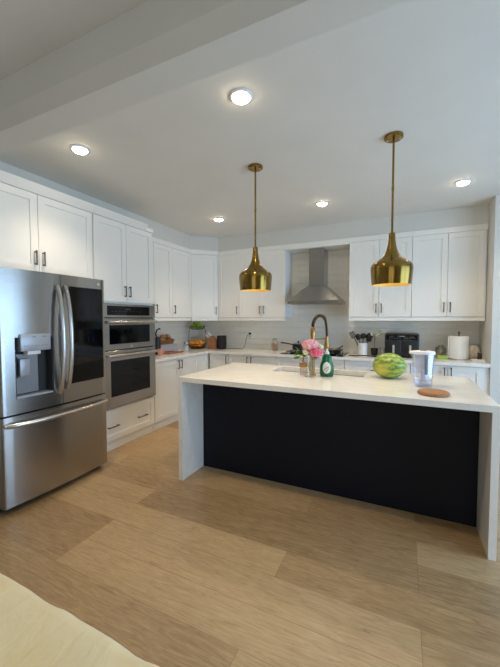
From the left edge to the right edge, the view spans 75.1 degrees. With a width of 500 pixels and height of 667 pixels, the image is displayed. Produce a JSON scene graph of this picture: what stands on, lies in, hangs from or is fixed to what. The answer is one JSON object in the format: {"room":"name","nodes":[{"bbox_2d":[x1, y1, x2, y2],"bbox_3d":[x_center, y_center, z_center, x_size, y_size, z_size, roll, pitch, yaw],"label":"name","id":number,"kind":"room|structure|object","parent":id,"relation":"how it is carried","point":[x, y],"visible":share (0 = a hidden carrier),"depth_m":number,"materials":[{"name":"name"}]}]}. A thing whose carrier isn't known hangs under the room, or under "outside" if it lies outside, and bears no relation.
{"room":"kitchen","nodes":[
{"label":"kitchen","id":0,"kind":"room"},
{"bbox_2d":[0,170,95,278],"bbox_3d":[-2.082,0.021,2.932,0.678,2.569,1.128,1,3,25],"label":"upper cabinet","id":1,"kind":"object","parent":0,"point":[43,228],"visible":0.88,"depth_m":2.82,"materials":[{"name":"white paint"}]},
{"bbox_2d":[0,0,146,79],"bbox_3d":[-0.734,-1.326,-0.735,6.440,0.200,4.220,1,3,25],"label":"ceiling","id":2,"kind":"structure","parent":0,"point":[30,30],"depth_m":1.38,"materials":[{"name":"paint"}]},
{"bbox_2d":[0,0,410,154],"bbox_3d":[0.149,-1.257,1.141,6.200,0.303,0.210,1,3,25],"label":"ceiling beam","id":3,"kind":"structure","parent":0,"point":[154,48],"depth_m":1.36,"materials":[{"name":"paint"}]},
{"bbox_2d":[0,161,488,250],"bbox_3d":[-0.279,-1.349,2.380,4.365,0.228,6.000,1,3,25],"label":"wall","id":4,"kind":"structure","parent":0,"point":[472,215],"depth_m":4.43,"materials":[{"name":"paint"}]},
{"bbox_2d":[0,421,499,666],"bbox_3d":[0.131,1.431,1.214,6.500,0.100,8.220,1,3,25],"label":"floor","id":5,"kind":"structure","parent":0,"point":[212,567],"depth_m":1.85,"materials":[{"name":"brown wood"}]},
{"bbox_2d":[0,267,107,512],"bbox_3d":[-1.904,0.408,2.872,0.957,1.802,0.904,1,3,25],"label":"refrigerator","id":6,"kind":"object","parent":5,"relation":"on","point":[53,428],"visible":1,"depth_m":2.61,"materials":[{"name":"grey metal"}]},
{"bbox_2d":[0,573,159,666],"bbox_3d":[-1.147,0.976,0.705,1.823,0.854,1.184,1,3,25],"label":"table","id":7,"kind":"object","parent":5,"relation":"on","point":[34,632],"visible":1,"depth_m":0.97,"materials":[{"name":"beige wood"}]},
{"bbox_2d":[92,205,154,451],"bbox_3d":[-1.658,-0.018,3.829,0.678,2.570,0.854,1,3,25],"label":"tall cabinet","id":8,"kind":"object","parent":5,"relation":"on","point":[121,244],"visible":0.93,"depth_m":3.66,"materials":[{"name":"white paint"}]},
{"bbox_2d":[104,303,157,409],"bbox_3d":[-1.577,0.226,3.828,0.638,1.122,0.776,1,3,25],"label":"wall oven","id":9,"kind":"object","parent":8,"relation":"in","point":[130,370],"visible":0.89,"depth_m":3.67,"materials":[{"name":"grey metal"}]},
{"bbox_2d":[153,355,197,430],"bbox_3d":[-1.274,0.787,4.694,0.663,0.884,0.963,1,3,25],"label":"base cabinet","id":10,"kind":"object","parent":5,"relation":"on","point":[168,372],"visible":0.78,"depth_m":4.40,"materials":[{"name":"white paint"}]},
{"bbox_2d":[197,353,209,371],"bbox_3d":[-0.885,0.749,5.558,0.629,0.884,0.928,1,3,25],"label":"base cabinet","id":11,"kind":"object","parent":5,"relation":"on","point":[204,359],"visible":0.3,"depth_m":5.15,"materials":[{"name":"white paint"}]},
{"bbox_2d":[210,353,228,368],"bbox_3d":[-0.372,0.752,5.469,0.361,0.884,0.663,1,3,25],"label":"base cabinet","id":12,"kind":"object","parent":5,"relation":"on","point":[216,360],"visible":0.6,"depth_m":5.19,"materials":[{"name":"white paint"}]},
{"bbox_2d":[229,354,275,364],"bbox_3d":[0.150,0.762,5.223,0.787,0.884,0.663,1,3,25],"label":"base cabinet","id":13,"kind":"object","parent":5,"relation":"on","point":[268,360],"visible":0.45,"depth_m":4.93,"materials":[{"name":"white paint"}]},
{"bbox_2d":[276,357,344,374],"bbox_3d":[0.948,0.778,4.846,0.973,0.884,0.663,1,3,25],"label":"base cabinet","id":14,"kind":"object","parent":5,"relation":"on","point":[283,361],"visible":0.08,"depth_m":4.62,"materials":[{"name":"white paint"}]},
{"bbox_2d":[178,363,499,560],"bbox_3d":[0.635,0.844,2.872,2.308,0.924,1.057,1,3,25],"label":"countertop","id":15,"kind":"structure","parent":5,"relation":"on","point":[465,394],"depth_m":2.49,"materials":[{"name":"white stone"}]},
{"bbox_2d":[299,357,307,371],"bbox_3d":[0.485,0.279,2.961,0.067,0.196,0.062,1,3,25],"label":"hand soap bottle","id":16,"kind":"object","parent":15,"relation":"on","point":[301,364],"visible":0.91,"depth_m":2.95,"materials":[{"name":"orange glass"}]},
{"bbox_2d":[302,314,328,375],"bbox_3d":[0.623,0.098,2.989,0.314,0.555,0.093,-2,3,-31],"label":"kitchen faucet","id":17,"kind":"object","parent":15,"relation":"on","point":[312,329],"visible":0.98,"depth_m":2.94,"materials":[{"name":"gold metal"}]},
{"bbox_2d":[287,371,363,376],"bbox_3d":[0.669,0.522,3.166,0.851,0.222,0.316,1,3,25],"label":"sink","id":18,"kind":"object","parent":15,"relation":"in","point":[287,371],"visible":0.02,"depth_m":3.27,"materials":[{"name":"silver metal"}]},
{"bbox_2d":[320,349,333,376],"bbox_3d":[0.680,0.257,2.881,0.122,0.246,0.081,1,3,14],"label":"dish soap bottle","id":19,"kind":"object","parent":15,"relation":"on","point":[326,366],"visible":1,"depth_m":2.86,"materials":[{"name":"green plastic"}]},
{"bbox_2d":[372,353,406,377],"bbox_3d":[1.197,0.276,2.796,0.271,0.218,0.225,1,3,18],"label":"watermelon","id":20,"kind":"object","parent":15,"relation":"on","point":[386,365],"visible":1,"depth_m":2.72,"materials":[{"name":"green food"}]},
{"bbox_2d":[409,350,435,379],"bbox_3d":[1.298,0.261,2.450,0.162,0.274,0.140,2,4,44],"label":"jug","id":21,"kind":"object","parent":15,"relation":"on","point":[423,360],"visible":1,"depth_m":2.40,"materials":[{"name":"clear plastic"}]},
{"bbox_2d":[417,388,449,396],"bbox_3d":[1.237,0.399,2.195,0.192,0.022,0.192,1,3,25],"label":"trivet","id":22,"kind":"object","parent":15,"relation":"on","point":[430,392],"visible":1,"depth_m":2.15,"materials":[{"name":"orange wood"}]},
{"bbox_3d":[0.524,0.287,2.848,0.090,0.190,0.090,1,3,25],"label":"flower vase","id":23,"kind":"object","parent":15,"relation":"on","visible":0},
{"bbox_2d":[293,348,308,366],"bbox_3d":[0.442,0.225,2.894,0.140,0.213,0.143,-1,3,-15],"label":"leaf sprig","id":24,"kind":"object","parent":23,"relation":"in","point":[298,355],"visible":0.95,"depth_m":2.88,"materials":[{"name":"green plant"}]},
{"bbox_2d":[303,350,309,371],"bbox_3d":[0.489,0.238,2.841,0.064,0.191,0.059,1,3,25],"label":"flower","id":25,"kind":"object","parent":23,"relation":"in","point":[305,352],"visible":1,"depth_m":2.83,"materials":[{"name":"beige plant"}]},
{"bbox_2d":[301,339,318,355],"bbox_3d":[0.526,0.190,2.863,0.155,0.283,0.166,1,3,25],"label":"flower","id":26,"kind":"object","parent":23,"relation":"in","point":[310,344],"visible":0.96,"depth_m":2.81,"materials":[{"name":"pink plant"}]},
{"bbox_2d":[310,348,323,369],"bbox_3d":[0.569,0.230,2.784,0.116,0.212,0.116,0,3,7],"label":"flower","id":27,"kind":"object","parent":23,"relation":"in","point":[316,352],"visible":1,"depth_m":2.75,"materials":[{"name":"pink plant"}]},
{"bbox_2d":[203,371,479,526],"bbox_3d":[0.691,0.859,2.991,2.224,0.884,0.655,1,3,25],"label":"kitchen island","id":28,"kind":"object","parent":5,"relation":"on","point":[422,460],"visible":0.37,"depth_m":2.58,"materials":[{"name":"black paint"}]},
{"bbox_2d":[345,360,409,375],"bbox_3d":[1.748,0.793,4.469,0.790,0.884,0.663,1,3,25],"label":"base cabinet","id":29,"kind":"object","parent":5,"relation":"on","point":[349,365],"visible":0.17,"depth_m":4.26,"materials":[{"name":"white paint"}]},
{"bbox_2d":[410,364,488,394],"bbox_3d":[2.470,0.807,4.128,0.801,0.884,0.663,1,3,25],"label":"base cabinet","id":30,"kind":"object","parent":5,"relation":"on","point":[479,376],"visible":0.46,"depth_m":3.78,"materials":[{"name":"white paint"}]},
{"bbox_2d":[155,347,490,367],"bbox_3d":[0.595,0.338,4.304,4.362,0.039,1.894,1,3,25],"label":"countertop","id":31,"kind":"structure","parent":30,"relation":"on","point":[192,352],"depth_m":4.58,"materials":[{"name":"white stone"}]},
{"bbox_2d":[155,328,160,354],"bbox_3d":[-1.344,0.110,4.713,0.111,0.384,0.111,-1,3,-20],"label":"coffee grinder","id":32,"kind":"object","parent":31,"relation":"on","point":[157,339],"visible":0.63,"depth_m":4.67,"materials":[{"name":"black plastic"}]},
{"bbox_2d":[158,349,163,355],"bbox_3d":[-1.259,0.264,4.582,0.078,0.090,0.092,-1,3,-29],"label":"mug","id":33,"kind":"object","parent":31,"relation":"on","point":[160,351],"visible":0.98,"depth_m":4.56,"materials":[{"name":"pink ceramic"}]},
{"bbox_2d":[161,343,177,350],"bbox_3d":[-1.336,0.227,5.052,0.176,0.122,0.486,1,3,25],"label":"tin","id":34,"kind":"object","parent":31,"relation":"on","point":[168,347],"visible":0.44,"depth_m":5.06,"materials":[{"name":"grey metal"}]},
{"bbox_2d":[161,339,173,344],"bbox_3d":[-1.336,0.131,5.048,0.168,0.069,0.476,1,3,25],"label":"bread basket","id":35,"kind":"object","parent":34,"relation":"on","point":[163,342],"visible":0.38,"depth_m":5.00,"materials":[{"name":"brown wicker"}]},
{"bbox_2d":[163,350,182,353],"bbox_3d":[-1.190,0.283,4.908,0.200,0.022,0.340,1,3,25],"label":"serving tray","id":36,"kind":"object","parent":31,"relation":"on","point":[172,351],"visible":0.79,"depth_m":4.87,"materials":[{"name":"red wood"}]},
{"bbox_2d":[184,341,188,350],"bbox_3d":[-1.012,0.199,5.164,0.088,0.168,0.088,1,3,25],"label":"glass jar","id":37,"kind":"object","parent":31,"relation":"on","point":[185,342],"visible":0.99,"depth_m":5.13,"materials":[{"name":"white"}]},
{"bbox_2d":[188,326,206,348],"bbox_3d":[-0.916,0.064,5.655,0.338,0.393,0.338,-1,3,-20],"label":"fruit basket","id":38,"kind":"object","parent":31,"relation":"on","point":[190,346],"visible":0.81,"depth_m":5.58,"materials":[{"name":"black metal"}]},
{"bbox_2d":[188,343,206,348],"bbox_3d":[-0.916,0.212,5.661,0.338,0.082,0.338,1,3,25],"label":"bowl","id":39,"kind":"object","parent":38,"relation":"on","point":[197,347],"depth_m":5.56,"materials":[{"name":"black metal"}]},
{"bbox_2d":[207,336,216,348],"bbox_3d":[-0.646,0.151,5.586,0.170,0.224,0.110,1,3,17],"label":"knife block","id":40,"kind":"object","parent":31,"relation":"on","point":[212,341],"visible":0.85,"depth_m":5.54,"materials":[{"name":"brown wood"}]},
{"bbox_2d":[217,335,225,348],"bbox_3d":[-0.484,0.149,5.565,0.164,0.232,0.164,1,3,25],"label":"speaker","id":41,"kind":"object","parent":31,"relation":"on","point":[221,339],"visible":0.97,"depth_m":5.50},
{"bbox_2d":[272,341,277,350],"bbox_3d":[0.396,0.177,5.228,0.090,0.202,0.090,1,3,25],"label":"spice jar","id":42,"kind":"object","parent":31,"relation":"on","point":[274,345],"visible":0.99,"depth_m":5.20,"materials":[{"name":"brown glass"}]},
{"bbox_2d":[280,349,347,356],"bbox_3d":[0.958,0.276,4.807,0.900,0.041,0.510,1,3,25],"label":"gas cooktop","id":43,"kind":"object","parent":31,"relation":"in","point":[341,354],"visible":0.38,"depth_m":4.74,"materials":[{"name":"black metal"}]},
{"bbox_2d":[281,341,302,349],"bbox_3d":[0.671,0.177,5.081,0.372,0.130,0.196,1,3,25],"label":"saucepan","id":44,"kind":"object","parent":43,"relation":"on","point":[298,345],"visible":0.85,"depth_m":4.98,"materials":[{"name":"grey metal"}]},
{"bbox_2d":[292,343,302,349],"bbox_3d":[0.751,0.201,5.045,0.196,0.085,0.196,1,3,25],"label":"bowl","id":45,"kind":"object","parent":44,"relation":"on","point":[295,345],"depth_m":4.96,"materials":[{"name":"grey metal"}]},
{"bbox_2d":[325,345,342,352],"bbox_3d":[1.202,0.221,4.643,0.270,0.078,0.398,1,3,25],"label":"frying pan","id":46,"kind":"object","parent":43,"relation":"on","point":[331,350],"visible":0.8,"depth_m":4.50,"materials":[{"name":"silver metal"}]},
{"bbox_2d":[325,348,342,352],"bbox_3d":[1.175,0.240,4.586,0.270,0.046,0.270,1,3,25],"label":"bowl","id":47,"kind":"object","parent":46,"relation":"on","point":[331,350],"depth_m":4.50,"materials":[{"name":"black metal"}]},
{"bbox_2d":[358,342,367,354],"bbox_3d":[1.599,0.218,4.617,0.132,0.172,0.132,1,3,25],"label":"utensil crock","id":48,"kind":"object","parent":31,"relation":"on","point":[362,347],"visible":0.88,"depth_m":4.56,"materials":[{"name":"white ceramic"}]},
{"bbox_2d":[349,331,357,344],"bbox_3d":[1.526,0.127,4.660,0.222,0.333,0.017,1,3,32],"label":"slotted turner","id":49,"kind":"object","parent":48,"relation":"in","point":[352,331],"visible":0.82,"depth_m":4.68,"materials":[{"name":"black plastic"}]},
{"bbox_2d":[366,335,372,343],"bbox_3d":[1.647,0.155,4.578,0.155,0.283,0.020,2,3,35],"label":"turner","id":50,"kind":"object","parent":48,"relation":"in","point":[369,337],"visible":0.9,"depth_m":4.55,"materials":[{"name":"black plastic"}]},
{"bbox_2d":[349,355,376,356],"bbox_3d":[1.534,0.300,4.425,0.360,0.020,0.070,2,3,32],"label":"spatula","id":51,"kind":"object","parent":31,"relation":"on","point":[349,355],"visible":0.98,"depth_m":4.40,"materials":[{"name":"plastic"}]},
{"bbox_2d":[370,329,380,354],"bbox_3d":[1.769,0.121,4.577,0.145,0.367,0.104,1,3,25],"label":"potted plant","id":52,"kind":"object","parent":31,"relation":"on","point":[374,350],"visible":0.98,"depth_m":4.56,"materials":[{"name":"black plastic"}]},
{"bbox_2d":[385,332,419,356],"bbox_3d":[2.044,0.154,4.385,0.410,0.318,0.385,1,3,25],"label":"air fryer","id":53,"kind":"object","parent":31,"relation":"on","point":[401,344],"visible":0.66,"depth_m":4.25,"materials":[{"name":"black plastic"}]},
{"bbox_2d":[386,340,400,355],"bbox_3d":[1.887,0.193,4.284,0.188,0.206,0.065,1,3,25],"label":"basket","id":54,"kind":"object","parent":53,"relation":"on","point":[392,346],"depth_m":4.28,"materials":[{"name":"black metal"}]},
{"bbox_2d":[402,341,417,356],"bbox_3d":[2.064,0.197,4.200,0.188,0.206,0.065,1,3,25],"label":"basket","id":55,"kind":"object","parent":53,"relation":"on","point":[407,346],"depth_m":4.21,"materials":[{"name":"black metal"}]},
{"bbox_2d":[435,345,445,354],"bbox_3d":[2.491,0.233,4.264,0.135,0.177,0.102,1,3,25],"label":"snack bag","id":56,"kind":"object","parent":31,"relation":"on","point":[439,351],"visible":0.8,"depth_m":4.24,"materials":[{"name":"beige plastic"}]},
{"bbox_2d":[437,355,447,358],"bbox_3d":[2.451,0.302,4.152,0.116,0.042,0.086,1,3,25],"label":"container","id":57,"kind":"object","parent":31,"relation":"on","point":[438,356],"visible":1,"depth_m":4.13,"materials":[{"name":"green plastic"}]},
{"bbox_2d":[448,332,468,359],"bbox_3d":[2.618,0.150,4.100,0.230,0.348,0.212,1,3,25],"label":"paper towel roll","id":58,"kind":"object","parent":31,"relation":"on","point":[458,346],"visible":1,"depth_m":4.01,"materials":[{"name":"white paper"}]},
{"bbox_2d":[469,345,479,358],"bbox_3d":[2.831,0.236,4.141,0.167,0.183,0.186,1,3,25],"label":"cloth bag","id":59,"kind":"object","parent":31,"relation":"on","point":[473,349],"visible":0.62,"depth_m":4.08,"materials":[{"name":"beige fabric"}]},
{"bbox_2d":[471,359,485,361],"bbox_3d":[2.721,0.321,3.881,0.134,0.026,0.104,1,3,25],"label":"box","id":60,"kind":"object","parent":31,"relation":"on","point":[472,360],"visible":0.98,"depth_m":3.85,"materials":[{"name":"white plastic"}]},
{"bbox_2d":[0,0,499,237],"bbox_3d":[1.024,-1.541,2.985,6.440,0.100,4.020,1,3,25],"label":"ceiling","id":61,"kind":"structure","parent":0,"point":[320,113],"depth_m":2.41,"materials":[{"name":"paint"}]},
{"bbox_2d":[70,144,89,154],"bbox_3d":[-1.355,-1.456,2.596,0.144,0.029,0.144,1,3,25],"label":"recessed light","id":62,"kind":"object","parent":61,"relation":"in","point":[80,149],"visible":1,"depth_m":2.57,"materials":[{"name":"white plastic"}]},
{"bbox_2d":[214,217,223,221],"bbox_3d":[-0.421,-1.537,4.409,0.144,0.029,0.144,1,3,25],"label":"recessed light","id":63,"kind":"object","parent":61,"relation":"in","point":[218,219],"visible":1,"depth_m":4.37,"materials":[{"name":"white plastic"}]},
{"bbox_2d":[229,88,252,104],"bbox_3d":[-0.054,-1.431,1.983,0.144,0.029,0.144,1,3,25],"label":"recessed light","id":64,"kind":"object","parent":61,"relation":"in","point":[240,96],"visible":1,"depth_m":1.96,"materials":[{"name":"white plastic"}]},
{"bbox_2d":[239,163,271,291],"bbox_3d":[0.048,-0.936,2.919,0.297,1.100,0.297,1,3,25],"label":"pendant light","id":65,"kind":"object","parent":61,"relation":"hanging from","point":[255,278],"visible":1,"depth_m":2.85,"materials":[{"name":"gold metal"}]},
{"bbox_2d":[316,201,327,205],"bbox_3d":[0.844,-1.512,3.812,0.144,0.029,0.144,1,3,25],"label":"recessed light","id":66,"kind":"object","parent":61,"relation":"in","point":[320,203],"visible":1,"depth_m":3.78,"materials":[{"name":"white plastic"}]},
{"bbox_2d":[370,131,412,286],"bbox_3d":[1.067,-0.916,2.438,0.297,1.100,0.297,1,3,25],"label":"pendant light","id":67,"kind":"object","parent":61,"relation":"hanging from","point":[392,270],"visible":1,"depth_m":2.38,"materials":[{"name":"gold metal"}]},
{"bbox_2d":[454,179,471,185],"bbox_3d":[2.111,-1.488,3.226,0.144,0.029,0.144,1,3,25],"label":"recessed light","id":68,"kind":"object","parent":61,"relation":"in","point":[462,182],"visible":1,"depth_m":3.20,"materials":[{"name":"white plastic"}]},
{"bbox_2d":[411,223,488,320],"bbox_3d":[2.524,-0.739,4.183,0.799,1.150,0.381,1,3,25],"label":"upper cabinet","id":69,"kind":"object","parent":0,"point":[450,264],"visible":0.98,"depth_m":4.03,"materials":[{"name":"white paint"}]},
{"bbox_2d":[479,195,499,404],"bbox_3d":[3.694,-0.124,3.587,1.835,2.790,0.765,1,3,25],"label":"wall","id":70,"kind":"structure","parent":0,"point":[489,339],"depth_m":3.64,"materials":[{"name":"paint"}]},
{"bbox_3d":[0.974,-0.192,5.226,4.485,2.790,0.120,1,3,25],"label":"wall","id":71,"kind":"structure","parent":0,"visible":0},
{"bbox_2d":[218,249,242,320],"bbox_3d":[-0.291,-0.794,5.510,0.393,1.150,0.381,1,3,25],"label":"upper cabinet","id":72,"kind":"object","parent":71,"relation":"attached to","point":[228,261],"visible":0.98,"depth_m":5.38,"materials":[{"name":"white paint"}]},
{"bbox_2d":[239,245,291,320],"bbox_3d":[0.243,-0.783,5.258,0.785,1.150,0.381,1,3,25],"label":"upper cabinet","id":73,"kind":"object","parent":71,"relation":"attached to","point":[276,260],"visible":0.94,"depth_m":5.08,"materials":[{"name":"white paint"}]},
{"bbox_2d":[287,248,344,305],"bbox_3d":[0.994,-0.844,4.837,0.756,0.826,0.495,1,3,25],"label":"range hood","id":74,"kind":"object","parent":71,"relation":"attached to","point":[318,292],"visible":1,"depth_m":4.78,"materials":[{"name":"silver metal"}]},
{"bbox_2d":[198,249,479,355],"bbox_3d":[1.004,-0.536,5.126,4.357,1.634,0.008,1,3,25],"label":"backsplash","id":75,"kind":"structure","parent":71,"relation":"attached to","point":[295,328],"depth_m":5.01,"materials":[{"name":"white tile"}]},
{"bbox_2d":[285,238,349,253],"bbox_3d":[1.032,-1.302,4.881,0.943,0.082,0.348,1,3,25],"label":"panel","id":76,"kind":"object","parent":75,"relation":"attached to","point":[336,244],"visible":0.79,"depth_m":4.75,"materials":[{"name":"white paint"}]},
{"bbox_2d":[349,231,412,320],"bbox_3d":[1.808,-0.753,4.521,0.784,1.150,0.381,1,3,25],"label":"upper cabinet","id":77,"kind":"object","parent":71,"relation":"attached to","point":[367,302],"visible":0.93,"depth_m":4.41,"materials":[{"name":"white paint"}]},
{"bbox_3d":[-2.732,-0.068,2.489,0.120,2.790,8.000,1,3,25],"label":"wall","id":78,"kind":"structure","parent":0,"visible":0},
{"bbox_2d":[152,237,172,320],"bbox_3d":[-1.451,-0.752,4.583,0.369,1.150,0.737,1,3,25],"label":"upper cabinet","id":79,"kind":"object","parent":78,"relation":"attached to","point":[161,249],"visible":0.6,"depth_m":4.66,"materials":[{"name":"white paint"}]},
{"bbox_2d":[155,318,197,348],"bbox_3d":[-1.374,0.013,5.223,0.008,0.534,1.892,1,3,25],"label":"backsplash","id":80,"kind":"structure","parent":78,"relation":"attached to","point":[179,331],"depth_m":5.56,"materials":[{"name":"white tile"}]},
{"bbox_2d":[163,243,191,320],"bbox_3d":[-1.190,-0.776,5.136,0.369,1.150,0.486,1,3,25],"label":"upper cabinet","id":81,"kind":"object","parent":78,"relation":"attached to","point":[181,256],"visible":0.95,"depth_m":5.07,"materials":[{"name":"white paint"}]},
{"bbox_2d":[191,249,218,320],"bbox_3d":[-0.820,-0.799,5.598,0.644,1.154,0.672,1,3,25],"label":"upper cabinet","id":82,"kind":"object","parent":78,"relation":"attached to","point":[204,263],"visible":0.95,"depth_m":5.38,"materials":[{"name":"white paint"}]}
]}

